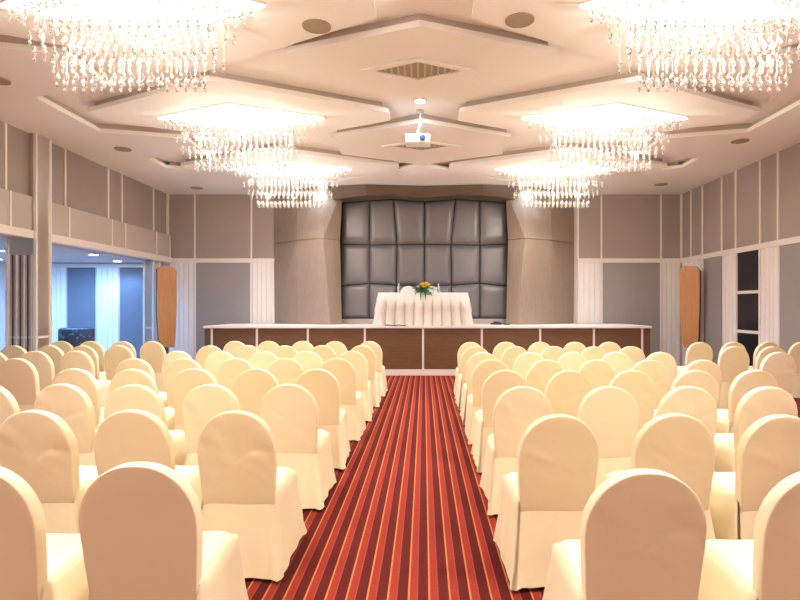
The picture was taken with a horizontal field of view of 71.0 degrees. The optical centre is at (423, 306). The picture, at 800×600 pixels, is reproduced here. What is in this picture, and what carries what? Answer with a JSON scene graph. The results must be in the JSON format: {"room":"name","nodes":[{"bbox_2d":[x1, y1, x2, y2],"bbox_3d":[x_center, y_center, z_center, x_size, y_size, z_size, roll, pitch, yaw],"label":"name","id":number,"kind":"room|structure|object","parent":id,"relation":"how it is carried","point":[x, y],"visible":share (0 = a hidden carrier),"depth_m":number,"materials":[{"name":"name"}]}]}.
{"room":"event hall","nodes":[
{"label":"event hall","id":0,"kind":"room"},
{"bbox_2d":[0,236,142,262],"bbox_3d":[-9.275,-1.195,9.600,5.050,0.150,9.600,0,0,0],"label":"ceiling","id":1,"kind":"structure","parent":0,"point":[60,254],"depth_m":12.42,"materials":[{"name":"grey paint"}]},
{"bbox_2d":[0,121,171,262],"bbox_3d":[-6.560,-2.060,5.250,0.380,1.880,17.900,0,0,0],"label":"wall","id":2,"kind":"structure","parent":0,"point":[98,208],"depth_m":10.69,"materials":[{"name":"beige paint"}]},
{"bbox_2d":[5,133,51,351],"bbox_3d":[-6.590,-0.673,9.345,0.504,4.347,0.394,0,0,0],"label":"column","id":3,"kind":"structure","parent":2,"relation":"attached to","point":[28,262],"depth_m":9.17,"materials":[{"name":"beige paint"}]},
{"bbox_2d":[143,260,160,343],"bbox_3d":[-6.610,0.190,13.600,0.264,2.620,0.344,0,0,0],"label":"column","id":4,"kind":"structure","parent":2,"relation":"attached to","point":[149,266],"depth_m":13.45,"materials":[{"name":"beige paint"}]},
{"bbox_2d":[0,194,681,365],"bbox_3d":[-2.530,-0.750,14.280,18.540,4.500,0.240,0,0,0],"label":"wall","id":5,"kind":"structure","parent":0,"point":[627,247],"depth_m":14.18,"materials":[{"name":"beige paint"}]},
{"bbox_2d":[274,184,573,324],"bbox_3d":[0.000,-1.216,13.575,7.600,3.261,1.190,0,0,0],"label":"surround","id":6,"kind":"object","parent":5,"relation":"attached to","point":[307,266],"visible":0.94,"depth_m":13.32,"materials":[{"name":"beige paint"}]},
{"bbox_2d":[0,0,799,193],"bbox_3d":[-0.005,-3.000,5.350,13.490,0.300,18.100,0,0,0],"label":"ceiling","id":7,"kind":"structure","parent":0,"point":[563,60],"depth_m":7.80,"materials":[{"name":"white paint"}]},
{"bbox_2d":[0,0,265,91],"bbox_3d":[-2.740,-2.443,5.250,2.289,0.814,1.053,0,0,25],"label":"chandelier","id":8,"kind":"object","parent":7,"relation":"hanging from","point":[159,18],"visible":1,"depth_m":5.20,"materials":[{"name":"white"}]},
{"bbox_2d":[157,102,324,171],"bbox_3d":[-2.740,-2.443,8.380,2.289,0.814,1.053,0,0,25],"label":"chandelier","id":9,"kind":"object","parent":7,"relation":"hanging from","point":[240,117],"visible":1,"depth_m":8.31,"materials":[{"name":"white"}]},
{"bbox_2d":[229,161,351,207],"bbox_3d":[-2.740,-2.443,11.500,2.289,0.814,1.053,0,0,25],"label":"chandelier","id":10,"kind":"object","parent":7,"relation":"hanging from","point":[294,169],"visible":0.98,"depth_m":11.43,"materials":[{"name":"white"}]},
{"bbox_2d":[302,19,330,33],"bbox_3d":[-1.090,-2.843,5.680,0.290,0.014,0.290,0,0,0],"label":"ceiling speaker","id":11,"kind":"object","parent":7,"relation":"attached to","point":[316,26],"visible":1,"depth_m":5.67,"materials":[{"name":"beige"}]},
{"bbox_2d":[304,21,328,32],"bbox_3d":[-1.090,-2.842,5.680,0.250,0.010,0.250,0,0,0],"label":"grille","id":12,"kind":"object","parent":11,"relation":"attached to","point":[310,26],"depth_m":5.67,"materials":[{"name":"beige"}]},
{"bbox_2d":[405,109,429,146],"bbox_3d":[-0.095,-2.737,8.536,0.370,0.525,0.308,0,0,0],"label":"projector","id":13,"kind":"object","parent":7,"relation":"hanging from","point":[412,140],"visible":1,"depth_m":8.42,"materials":[{"name":"beige plastic"}]},
{"bbox_2d":[360,57,476,82],"bbox_3d":[-0.070,-2.838,6.720,1.261,0.021,0.618,0,0,26],"label":"ceiling vent","id":14,"kind":"object","parent":7,"relation":"in","point":[417,69],"visible":1,"depth_m":6.71,"materials":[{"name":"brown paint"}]},
{"bbox_2d":[381,141,460,151],"bbox_3d":[-0.050,-2.838,9.880,1.261,0.021,0.618,0,0,26],"label":"ceiling vent","id":15,"kind":"object","parent":7,"relation":"in","point":[433,145],"visible":0.74,"depth_m":9.92,"materials":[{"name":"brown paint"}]},
{"bbox_2d":[505,12,534,27],"bbox_3d":[0.950,-2.843,5.560,0.290,0.014,0.290,0,0,0],"label":"ceiling speaker","id":16,"kind":"object","parent":7,"relation":"attached to","point":[521,19],"visible":1,"depth_m":5.55,"materials":[{"name":"beige"}]},
{"bbox_2d":[507,15,531,26],"bbox_3d":[0.950,-2.842,5.560,0.250,0.010,0.250,0,0,0],"label":"grille","id":17,"kind":"object","parent":16,"relation":"attached to","point":[512,20],"depth_m":5.55,"materials":[{"name":"beige"}]},
{"bbox_2d":[494,161,616,207],"bbox_3d":[2.700,-2.443,11.500,2.289,0.814,1.053,0,0,-25],"label":"chandelier","id":18,"kind":"object","parent":7,"relation":"hanging from","point":[549,169],"visible":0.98,"depth_m":11.43,"materials":[{"name":"white"}]},
{"bbox_2d":[520,102,687,171],"bbox_3d":[2.700,-2.443,8.380,2.289,0.814,1.053,0,0,25],"label":"chandelier","id":19,"kind":"object","parent":7,"relation":"hanging from","point":[604,117],"visible":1,"depth_m":8.28,"materials":[{"name":"white"}]},
{"bbox_2d":[578,0,799,91],"bbox_3d":[2.700,-2.443,5.250,2.289,0.814,1.053,0,0,25],"label":"chandelier","id":20,"kind":"object","parent":7,"relation":"hanging from","point":[681,18],"visible":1,"depth_m":5.24,"materials":[{"name":"white"}]},
{"bbox_2d":[245,375,799,599],"bbox_3d":[-0.005,1.560,5.350,13.490,0.120,18.100,0,0,0],"label":"floor","id":21,"kind":"structure","parent":0,"point":[406,517],"depth_m":3.90,"materials":[{"name":"carpet"}]},
{"bbox_2d":[0,386,19,425],"bbox_3d":[-3.233,1.026,4.435,0.522,0.916,0.694,0,0,0],"label":"banquet chair","id":22,"kind":"object","parent":21,"relation":"on","point":[9,406],"visible":0.14,"depth_m":4.13,"materials":[{"name":"beige fabric"}]},
{"bbox_2d":[0,345,26,358],"bbox_3d":[-6.086,1.026,8.589,0.519,0.917,0.688,0,0,-2],"label":"banquet chair","id":23,"kind":"object","parent":21,"relation":"on","point":[13,351],"visible":0.12,"depth_m":8.26,"materials":[{"name":"beige fabric"}]},
{"bbox_2d":[0,358,39,411],"bbox_3d":[-4.525,1.027,6.512,0.526,0.917,0.695,0,0,-1],"label":"banquet chair","id":24,"kind":"object","parent":21,"relation":"on","point":[18,376],"visible":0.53,"depth_m":6.21,"materials":[{"name":"beige fabric"}]},
{"bbox_2d":[21,351,54,391],"bbox_3d":[-5.035,1.026,7.562,0.519,0.917,0.688,0,0,1],"label":"banquet chair","id":25,"kind":"object","parent":21,"relation":"on","point":[41,361],"visible":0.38,"depth_m":7.25,"materials":[{"name":"beige fabric"}]},
{"bbox_2d":[0,466,88,599],"bbox_3d":[-1.616,1.026,2.316,0.522,0.916,0.694,0,0,0],"label":"banquet chair","id":26,"kind":"object","parent":21,"relation":"on","point":[36,564],"visible":0.87,"depth_m":2.05,"materials":[{"name":"beige fabric"}]},
{"bbox_2d":[0,410,97,533],"bbox_3d":[-2.147,1.025,3.393,0.531,0.915,0.704,0,0,1],"label":"banquet chair","id":27,"kind":"object","parent":21,"relation":"on","point":[38,446],"visible":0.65,"depth_m":3.09,"materials":[{"name":"beige fabric"}]},
{"bbox_2d":[38,345,63,376],"bbox_3d":[-5.561,1.026,8.623,0.519,0.917,0.688,0,0,1],"label":"banquet chair","id":28,"kind":"object","parent":21,"relation":"on","point":[55,353],"visible":0.21,"depth_m":8.30,"materials":[{"name":"beige fabric"}]},
{"bbox_2d":[34,383,97,465],"bbox_3d":[-2.675,1.026,4.450,0.528,0.917,0.706,0,0,2],"label":"banquet chair","id":29,"kind":"object","parent":21,"relation":"on","point":[69,402],"visible":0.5,"depth_m":4.13,"materials":[{"name":"beige fabric"}]},
{"bbox_2d":[52,368,103,428],"bbox_3d":[-3.227,1.025,5.473,0.531,0.915,0.704,0,0,1],"label":"banquet chair","id":30,"kind":"object","parent":21,"relation":"on","point":[80,378],"visible":0.3,"depth_m":5.15,"materials":[{"name":"beige fabric"}]},
{"bbox_2d":[60,351,110,406],"bbox_3d":[-4.520,1.026,7.577,0.522,0.916,0.694,0,0,1],"label":"banquet chair","id":31,"kind":"object","parent":21,"relation":"on","point":[72,359],"visible":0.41,"depth_m":7.27,"materials":[{"name":"beige fabric"}]},
{"bbox_2d":[71,346,105,379],"bbox_3d":[-5.041,1.026,8.554,0.528,0.917,0.706,0,0,-1],"label":"banquet chair","id":32,"kind":"object","parent":21,"relation":"on","point":[88,350],"visible":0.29,"depth_m":8.25,"materials":[{"name":"beige fabric"}]},
{"bbox_2d":[80,341,104,371],"bbox_3d":[-5.587,1.026,9.646,0.528,0.917,0.706,0,0,-4],"label":"banquet chair","id":33,"kind":"object","parent":21,"relation":"on","point":[96,346],"visible":0.29,"depth_m":9.34,"materials":[{"name":"beige fabric"}]},
{"bbox_2d":[104,345,134,380],"bbox_3d":[-4.529,1.025,8.581,0.530,0.915,0.704,0,0,-2],"label":"banquet chair","id":34,"kind":"object","parent":21,"relation":"on","point":[114,355],"visible":0.39,"depth_m":8.26,"materials":[{"name":"beige fabric"}]},
{"bbox_2d":[115,358,166,407],"bbox_3d":[-3.199,1.026,6.484,0.522,0.916,0.694,0,0,1],"label":"banquet chair","id":35,"kind":"object","parent":21,"relation":"on","point":[134,363],"visible":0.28,"depth_m":6.16,"materials":[{"name":"beige fabric"}]},
{"bbox_2d":[109,369,174,429],"bbox_3d":[-2.669,1.027,5.436,0.526,0.917,0.695,0,0,1],"label":"banquet chair","id":36,"kind":"object","parent":21,"relation":"on","point":[129,376],"visible":0.18,"depth_m":5.11,"materials":[{"name":"beige fabric"}]},
{"bbox_2d":[104,384,185,465],"bbox_3d":[-2.146,1.025,4.410,0.512,0.914,0.690,0,0,-1],"label":"banquet chair","id":37,"kind":"object","parent":21,"relation":"on","point":[132,396],"visible":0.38,"depth_m":4.09,"materials":[{"name":"beige fabric"}]},
{"bbox_2d":[94,409,201,505],"bbox_3d":[-1.604,1.026,3.394,0.519,0.917,0.688,0,0,2],"label":"banquet chair","id":38,"kind":"object","parent":21,"relation":"on","point":[126,436],"visible":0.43,"depth_m":3.08,"materials":[{"name":"beige fabric"}]},
{"bbox_2d":[140,341,165,391],"bbox_3d":[-4.502,1.026,9.606,0.519,0.917,0.688,0,0,3],"label":"banquet chair","id":39,"kind":"object","parent":21,"relation":"on","point":[153,353],"visible":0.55,"depth_m":9.30,"materials":[{"name":"beige fabric"}]},
{"bbox_2d":[79,462,248,599],"bbox_3d":[-1.052,1.027,2.342,0.526,0.917,0.695,0,0,-2],"label":"banquet chair","id":40,"kind":"object","parent":21,"relation":"on","point":[142,536],"visible":1,"depth_m":2.05,"materials":[{"name":"beige fabric"}]},
{"bbox_2d":[156,266,176,353],"bbox_3d":[-6.074,0.270,13.215,0.434,2.460,0.300,0,0,-43],"label":"wooden board","id":41,"kind":"object","parent":21,"relation":"on","point":[166,277],"visible":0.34,"depth_m":13.16,"materials":[{"name":"orange wood"}]},
{"bbox_2d":[161,351,192,391],"bbox_3d":[-3.177,1.025,7.534,0.530,0.915,0.704,0,0,2],"label":"banquet chair","id":42,"kind":"object","parent":21,"relation":"on","point":[174,355],"visible":0.18,"depth_m":7.20,"materials":[{"name":"beige fabric"}]},
{"bbox_2d":[164,358,201,407],"bbox_3d":[-2.670,1.026,6.503,0.528,0.917,0.706,0,0,-1],"label":"banquet chair","id":43,"kind":"object","parent":21,"relation":"on","point":[177,366],"visible":0.25,"depth_m":6.18,"materials":[{"name":"beige fabric"}]},
{"bbox_2d":[172,368,217,430],"bbox_3d":[-2.117,1.025,5.485,0.531,0.915,0.704,0,0,2],"label":"banquet chair","id":44,"kind":"object","parent":21,"relation":"on","point":[187,380],"visible":0.26,"depth_m":5.16,"materials":[{"name":"beige fabric"}]},
{"bbox_2d":[195,345,221,369],"bbox_3d":[-3.166,1.025,8.559,0.512,0.914,0.690,0,0,-1],"label":"banquet chair","id":45,"kind":"object","parent":21,"relation":"on","point":[204,352],"visible":0.19,"depth_m":8.23,"materials":[{"name":"beige fabric"}]},
{"bbox_2d":[182,384,240,465],"bbox_3d":[-1.569,1.025,4.433,0.530,0.915,0.704,0,0,2],"label":"banquet chair","id":46,"kind":"object","parent":21,"relation":"on","point":[205,402],"visible":0.41,"depth_m":4.11,"materials":[{"name":"beige fabric"}]},
{"bbox_2d":[204,351,233,380],"bbox_3d":[-2.624,1.026,7.509,0.522,0.916,0.694,0,0,-1],"label":"banquet chair","id":47,"kind":"object","parent":21,"relation":"on","point":[214,360],"visible":0.25,"depth_m":7.19,"materials":[{"name":"beige fabric"}]},
{"bbox_2d":[216,358,252,391],"bbox_3d":[-2.101,1.026,6.523,0.522,0.916,0.694,0,0,-2],"label":"banquet chair","id":48,"kind":"object","parent":21,"relation":"on","point":[229,370],"visible":0.3,"depth_m":6.21,"materials":[{"name":"beige fabric"}]},
{"bbox_2d":[234,345,258,360],"bbox_3d":[-2.622,1.026,8.598,0.522,0.916,0.694,0,0,-2],"label":"banquet chair","id":49,"kind":"object","parent":21,"relation":"on","point":[245,352],"visible":0.15,"depth_m":8.28,"materials":[{"name":"beige fabric"}]},
{"bbox_2d":[197,410,306,581],"bbox_3d":[-1.033,1.025,3.370,0.530,0.915,0.705,0,0,1],"label":"banquet chair","id":50,"kind":"object","parent":21,"relation":"on","point":[245,494],"visible":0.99,"depth_m":3.08,"materials":[{"name":"beige fabric"}]},
{"bbox_2d":[233,368,278,416],"bbox_3d":[-1.546,1.027,5.478,0.526,0.917,0.695,0,0,1],"label":"banquet chair","id":51,"kind":"object","parent":21,"relation":"on","point":[250,387],"visible":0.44,"depth_m":5.17,"materials":[{"name":"beige fabric"}]},
{"bbox_2d":[248,351,277,369],"bbox_3d":[-2.082,1.025,7.528,0.512,0.914,0.690,0,0,-2],"label":"banquet chair","id":52,"kind":"object","parent":21,"relation":"on","point":[261,359],"visible":0.17,"depth_m":7.20,"materials":[{"name":"beige fabric"}]},
{"bbox_2d":[272,345,297,358],"bbox_3d":[-2.059,1.026,8.568,0.519,0.917,0.688,0,0,0],"label":"banquet chair","id":53,"kind":"object","parent":21,"relation":"on","point":[284,351],"visible":0.14,"depth_m":8.24,"materials":[{"name":"beige fabric"}]},
{"bbox_2d":[267,358,303,384],"bbox_3d":[-1.548,1.025,6.527,0.530,0.915,0.704,0,0,0],"label":"banquet chair","id":54,"kind":"object","parent":21,"relation":"on","point":[285,370],"visible":0.27,"depth_m":6.20,"materials":[{"name":"beige fabric"}]},
{"bbox_2d":[260,384,335,509],"bbox_3d":[-0.993,1.026,4.430,0.522,0.916,0.694,0,0,1],"label":"banquet chair","id":55,"kind":"object","parent":21,"relation":"on","point":[290,411],"visible":0.83,"depth_m":4.14,"materials":[{"name":"beige fabric"}]},
{"bbox_2d":[293,351,322,371],"bbox_3d":[-1.519,1.026,7.520,0.528,0.917,0.706,0,0,-2],"label":"banquet chair","id":56,"kind":"object","parent":21,"relation":"on","point":[309,360],"visible":0.25,"depth_m":7.19,"materials":[{"name":"beige fabric"}]},
{"bbox_2d":[295,369,350,468],"bbox_3d":[-0.991,1.027,5.430,0.526,0.917,0.695,0,0,-2],"label":"banquet chair","id":57,"kind":"object","parent":21,"relation":"on","point":[323,385],"visible":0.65,"depth_m":5.14,"materials":[{"name":"beige fabric"}]},
{"bbox_2d":[311,345,336,362],"bbox_3d":[-1.510,1.026,8.615,0.519,0.917,0.688,0,0,0],"label":"banquet chair","id":58,"kind":"object","parent":21,"relation":"on","point":[325,352],"visible":0.21,"depth_m":8.29,"materials":[{"name":"beige fabric"}]},
{"bbox_2d":[320,358,365,440],"bbox_3d":[-0.959,1.026,6.528,0.519,0.917,0.688,0,0,1],"label":"banquet chair","id":59,"kind":"object","parent":21,"relation":"on","point":[351,401],"visible":0.56,"depth_m":6.23,"materials":[{"name":"beige fabric"}]},
{"bbox_2d":[338,351,372,420],"bbox_3d":[-0.948,1.026,7.566,0.519,0.917,0.688,0,0,-2],"label":"banquet chair","id":60,"kind":"object","parent":21,"relation":"on","point":[359,362],"visible":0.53,"depth_m":7.28,"materials":[{"name":"beige fabric"}]},
{"bbox_2d":[351,345,380,406],"bbox_3d":[-0.926,1.027,8.610,0.526,0.917,0.695,0,0,0],"label":"banquet chair","id":61,"kind":"object","parent":21,"relation":"on","point":[373,376],"visible":0.49,"depth_m":8.32,"materials":[{"name":"beige fabric"}]},
{"bbox_2d":[361,341,387,395],"bbox_3d":[-0.906,1.025,9.620,0.531,0.915,0.704,0,0,1],"label":"banquet chair","id":62,"kind":"object","parent":21,"relation":"on","point":[374,346],"visible":0.38,"depth_m":9.32,"materials":[{"name":"beige fabric"}]},
{"bbox_2d":[203,321,651,374],"bbox_3d":[0.075,0.916,13.200,9.830,1.168,1.880,0,0,0],"label":"stage","id":63,"kind":"object","parent":21,"relation":"on","point":[406,350],"depth_m":12.30,"materials":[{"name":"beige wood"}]},
{"bbox_2d":[373,293,473,325],"bbox_3d":[-0.020,0.045,12.741,2.278,0.736,0.818,0,0,0],"label":"table","id":64,"kind":"object","parent":63,"relation":"on","point":[439,309],"visible":1,"depth_m":12.41,"materials":[{"name":"beige fabric"}]},
{"bbox_2d":[412,282,439,300],"bbox_3d":[0.021,-0.317,12.584,0.813,0.494,0.406,0,0,0],"label":"flower arrangement","id":65,"kind":"object","parent":64,"relation":"on","point":[423,289],"visible":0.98,"depth_m":12.50,"materials":[{"name":"green"}]},
{"bbox_2d":[340,199,507,323],"bbox_3d":[0.000,-1.206,13.979,4.400,3.247,0.182,0,0,0],"label":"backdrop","id":66,"kind":"structure","parent":63,"relation":"on","point":[457,245],"depth_m":13.89,"materials":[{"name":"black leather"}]},
{"bbox_2d":[454,342,480,397],"bbox_3d":[0.762,1.027,9.398,0.526,0.917,0.695,0,0,1],"label":"banquet chair","id":67,"kind":"object","parent":21,"relation":"on","point":[465,346],"visible":0.29,"depth_m":9.10,"materials":[{"name":"beige fabric"}]},
{"bbox_2d":[455,346,487,409],"bbox_3d":[0.746,1.027,8.376,0.526,0.917,0.695,0,0,-1],"label":"banquet chair","id":68,"kind":"object","parent":21,"relation":"on","point":[471,351],"visible":0.36,"depth_m":8.07,"materials":[{"name":"beige fabric"}]},
{"bbox_2d":[460,352,496,424],"bbox_3d":[0.737,1.025,7.343,0.512,0.914,0.690,0,0,0],"label":"banquet chair","id":69,"kind":"object","parent":21,"relation":"on","point":[474,360],"visible":0.35,"depth_m":7.04,"materials":[{"name":"beige fabric"}]},
{"bbox_2d":[465,359,508,443],"bbox_3d":[0.732,1.026,6.370,0.522,0.916,0.694,0,0,-1],"label":"banquet chair","id":70,"kind":"object","parent":21,"relation":"on","point":[484,369],"visible":0.45,"depth_m":6.07,"materials":[{"name":"beige fabric"}]},
{"bbox_2d":[471,370,526,472],"bbox_3d":[0.727,1.026,5.350,0.519,0.917,0.688,0,0,-2],"label":"banquet chair","id":71,"kind":"object","parent":21,"relation":"on","point":[497,383],"visible":0.46,"depth_m":5.05,"materials":[{"name":"beige fabric"}]},
{"bbox_2d":[492,342,514,360],"bbox_3d":[1.330,1.026,9.411,0.519,0.917,0.688,0,0,0],"label":"banquet chair","id":72,"kind":"object","parent":21,"relation":"on","point":[500,348],"visible":0.14,"depth_m":9.08,"materials":[{"name":"beige fabric"}]},
{"bbox_2d":[501,346,526,370],"bbox_3d":[1.316,1.025,8.422,0.512,0.914,0.690,0,0,-2],"label":"banquet chair","id":73,"kind":"object","parent":21,"relation":"on","point":[510,354],"visible":0.16,"depth_m":8.10,"materials":[{"name":"beige fabric"}]},
{"bbox_2d":[480,386,552,514],"bbox_3d":[0.714,1.025,4.316,0.531,0.915,0.704,0,0,2],"label":"banquet chair","id":74,"kind":"object","parent":21,"relation":"on","point":[517,408],"visible":0.63,"depth_m":4.01,"materials":[{"name":"beige fabric"}]},
{"bbox_2d":[513,352,543,380],"bbox_3d":[1.334,1.026,7.342,0.519,0.917,0.688,0,0,0],"label":"banquet chair","id":75,"kind":"object","parent":21,"relation":"on","point":[522,364],"visible":0.18,"depth_m":7.02,"materials":[{"name":"beige fabric"}]},
{"bbox_2d":[526,360,563,394],"bbox_3d":[1.316,1.025,6.341,0.531,0.915,0.704,0,0,0],"label":"banquet chair","id":76,"kind":"object","parent":21,"relation":"on","point":[539,374],"visible":0.2,"depth_m":6.01,"materials":[{"name":"beige fabric"}]},
{"bbox_2d":[493,414,598,590],"bbox_3d":[0.698,1.025,3.263,0.512,0.914,0.690,0,0,-2],"label":"banquet chair","id":77,"kind":"object","parent":21,"relation":"on","point":[542,505],"visible":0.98,"depth_m":2.97,"materials":[{"name":"beige fabric"}]},
{"bbox_2d":[540,346,565,361],"bbox_3d":[1.882,1.025,8.420,0.530,0.915,0.704,0,0,0],"label":"banquet chair","id":78,"kind":"object","parent":21,"relation":"on","point":[554,353],"visible":0.19,"depth_m":8.09,"materials":[{"name":"beige fabric"}]},
{"bbox_2d":[545,370,592,417],"bbox_3d":[1.306,1.026,5.327,0.528,0.917,0.706,0,0,1],"label":"banquet chair","id":79,"kind":"object","parent":21,"relation":"on","point":[565,391],"visible":0.35,"depth_m":5.01,"materials":[{"name":"beige fabric"}]},
{"bbox_2d":[557,352,587,371],"bbox_3d":[1.879,1.027,7.372,0.526,0.917,0.695,0,0,0],"label":"banquet chair","id":80,"kind":"object","parent":21,"relation":"on","point":[573,361],"visible":0.17,"depth_m":7.05,"materials":[{"name":"beige fabric"}]},
{"bbox_2d":[581,346,606,360],"bbox_3d":[2.434,1.025,8.373,0.531,0.915,0.704,0,0,-2],"label":"banquet chair","id":81,"kind":"object","parent":21,"relation":"on","point":[591,353],"visible":0.14,"depth_m":8.04,"materials":[{"name":"beige fabric"}]},
{"bbox_2d":[578,359,615,389],"bbox_3d":[1.873,1.025,6.364,0.531,0.915,0.704,0,0,1],"label":"banquet chair","id":82,"kind":"object","parent":21,"relation":"on","point":[600,373],"visible":0.27,"depth_m":6.04,"materials":[{"name":"beige fabric"}]},
{"bbox_2d":[577,386,638,489],"bbox_3d":[1.322,1.027,4.315,0.526,0.917,0.695,0,0,-1],"label":"banquet chair","id":83,"kind":"object","parent":21,"relation":"on","point":[611,413],"visible":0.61,"depth_m":4.02,"materials":[{"name":"beige fabric"}]},
{"bbox_2d":[601,352,632,374],"bbox_3d":[2.440,1.026,7.399,0.519,0.917,0.688,0,0,1],"label":"banquet chair","id":84,"kind":"object","parent":21,"relation":"on","point":[620,362],"visible":0.25,"depth_m":7.08,"materials":[{"name":"beige fabric"}]},
{"bbox_2d":[542,469,706,599],"bbox_3d":[0.771,1.025,2.262,0.530,0.915,0.704,0,0,1],"label":"banquet chair","id":85,"kind":"object","parent":21,"relation":"on","point":[643,532],"visible":1,"depth_m":1.96,"materials":[{"name":"beige fabric"}]},
{"bbox_2d":[619,346,644,365],"bbox_3d":[2.990,1.027,8.398,0.526,0.917,0.695,0,0,-1],"label":"banquet chair","id":86,"kind":"object","parent":21,"relation":"on","point":[635,354],"visible":0.12,"depth_m":8.07,"materials":[{"name":"beige fabric"}]},
{"bbox_2d":[609,370,655,432],"bbox_3d":[1.870,1.025,5.336,0.531,0.915,0.704,0,0,1],"label":"banquet chair","id":87,"kind":"object","parent":21,"relation":"on","point":[639,385],"visible":0.35,"depth_m":5.01,"materials":[{"name":"beige fabric"}]},
{"bbox_2d":[631,360,668,409],"bbox_3d":[2.417,1.026,6.327,0.528,0.917,0.706,0,0,0],"label":"banquet chair","id":88,"kind":"object","parent":21,"relation":"on","point":[655,370],"visible":0.26,"depth_m":6.00,"materials":[{"name":"beige fabric"}]},
{"bbox_2d":[605,413,715,539],"bbox_3d":[1.342,1.026,3.274,0.522,0.916,0.694,0,0,0],"label":"banquet chair","id":89,"kind":"object","parent":21,"relation":"on","point":[681,446],"visible":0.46,"depth_m":2.97,"materials":[{"name":"beige fabric"}]},
{"bbox_2d":[645,352,676,391],"bbox_3d":[2.969,1.025,7.373,0.512,0.914,0.690,0,0,-2],"label":"banquet chair","id":90,"kind":"object","parent":21,"relation":"on","point":[666,359],"visible":0.23,"depth_m":7.05,"materials":[{"name":"beige fabric"}]},
{"bbox_2d":[636,386,717,471],"bbox_3d":[1.880,1.026,4.317,0.528,0.917,0.706,0,0,-2],"label":"banquet chair","id":91,"kind":"object","parent":21,"relation":"on","point":[697,403],"visible":0.27,"depth_m":3.99,"materials":[{"name":"beige fabric"}]},
{"bbox_2d":[653,370,718,433],"bbox_3d":[2.429,1.025,5.330,0.512,0.914,0.690,0,0,0],"label":"banquet chair","id":92,"kind":"object","parent":21,"relation":"on","point":[703,380],"visible":0.27,"depth_m":5.00,"materials":[{"name":"beige fabric"}]},
{"bbox_2d":[680,266,700,347],"bbox_3d":[6.183,0.270,13.015,0.434,2.460,0.300,0,0,41],"label":"wooden board","id":93,"kind":"object","parent":21,"relation":"on","point":[690,276],"visible":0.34,"depth_m":12.96,"materials":[{"name":"orange wood"}]},
{"bbox_2d":[676,342,712,377],"bbox_3d":[4.459,1.026,9.377,0.519,0.917,0.688,0,0,-3],"label":"banquet chair","id":94,"kind":"object","parent":21,"relation":"on","point":[698,350],"visible":0.38,"depth_m":9.07,"materials":[{"name":"beige fabric"}]},
{"bbox_2d":[683,360,721,408],"bbox_3d":[2.983,1.025,6.324,0.512,0.914,0.690,0,0,-1],"label":"banquet chair","id":95,"kind":"object","parent":21,"relation":"on","point":[710,367],"visible":0.24,"depth_m":6.00,"materials":[{"name":"beige fabric"}]},
{"bbox_2d":[717,346,749,408],"bbox_3d":[4.489,1.025,8.393,0.512,0.914,0.690,0,0,2],"label":"banquet chair","id":96,"kind":"object","parent":21,"relation":"on","point":[733,361],"visible":0.56,"depth_m":8.09,"materials":[{"name":"beige fabric"}]},
{"bbox_2d":[716,370,777,433],"bbox_3d":[2.982,1.026,5.348,0.519,0.917,0.688,0,0,-1],"label":"banquet chair","id":97,"kind":"object","parent":21,"relation":"on","point":[746,381],"visible":0.34,"depth_m":5.04,"materials":[{"name":"beige fabric"}]},
{"bbox_2d":[698,472,799,599],"bbox_3d":[1.391,1.025,2.261,0.512,0.914,0.690,0,0,0],"label":"banquet chair","id":98,"kind":"object","parent":21,"relation":"on","point":[767,566],"visible":0.95,"depth_m":1.98,"materials":[{"name":"beige fabric"}]},
{"bbox_2d":[709,414,799,539],"bbox_3d":[1.872,1.025,3.258,0.512,0.914,0.690,0,0,-2],"label":"banquet chair","id":99,"kind":"object","parent":21,"relation":"on","point":[768,451],"visible":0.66,"depth_m":2.96,"materials":[{"name":"beige fabric"}]},
{"bbox_2d":[714,386,797,471],"bbox_3d":[2.445,1.025,4.301,0.530,0.915,0.704,0,0,-1],"label":"banquet chair","id":100,"kind":"object","parent":21,"relation":"on","point":[758,403],"visible":0.4,"depth_m":3.98,"materials":[{"name":"beige fabric"}]},
{"bbox_2d":[748,342,778,370],"bbox_3d":[5.594,1.026,9.422,0.519,0.917,0.688,0,0,-2],"label":"banquet chair","id":101,"kind":"object","parent":21,"relation":"on","point":[763,345],"visible":0.16,"depth_m":9.10,"materials":[{"name":"beige fabric"}]},
{"bbox_2d":[755,346,785,369],"bbox_3d":[5.028,1.025,8.362,0.512,0.914,0.690,0,0,3],"label":"banquet chair","id":102,"kind":"object","parent":21,"relation":"on","point":[763,353],"visible":0.21,"depth_m":8.04,"materials":[{"name":"beige fabric"}]},
{"bbox_2d":[759,352,795,396],"bbox_3d":[4.462,1.025,7.360,0.531,0.915,0.704,0,0,0],"label":"banquet chair","id":103,"kind":"object","parent":21,"relation":"on","point":[780,365],"visible":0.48,"depth_m":7.05,"materials":[{"name":"beige fabric"}]},
{"bbox_2d":[787,342,799,397],"bbox_3d":[6.162,1.026,9.414,0.522,0.916,0.694,0,0,0],"label":"banquet chair","id":104,"kind":"object","parent":21,"relation":"on","point":[794,351],"visible":0.35,"depth_m":9.12,"materials":[{"name":"beige fabric"}]},
{"bbox_2d":[681,143,799,365],"bbox_3d":[6.617,-0.750,5.250,0.245,4.500,17.900,0,0,0],"label":"wall","id":105,"kind":"structure","parent":0,"point":[755,206],"depth_m":11.18,"materials":[{"name":"beige paint"}]},
{"bbox_2d":[735,249,760,365],"bbox_3d":[6.522,0.190,11.270,0.045,2.620,0.870,0,0,0],"label":"door","id":106,"kind":"structure","parent":105,"relation":"in","point":[747,264],"depth_m":11.27,"materials":[{"name":"black glass"}]},
{"bbox_3d":[-9.275,1.560,9.700,5.050,0.120,9.400,0,0,0],"label":"floor","id":107,"kind":"structure","parent":0,"visible":0},
{"bbox_2d":[58,327,93,347],"bbox_3d":[-7.910,0.990,12.711,0.840,1.020,0.852,0,0,-29],"label":"armchair","id":108,"kind":"object","parent":107,"relation":"on","point":[75,337],"visible":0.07,"depth_m":12.94,"materials":[{"name":"fabric"}]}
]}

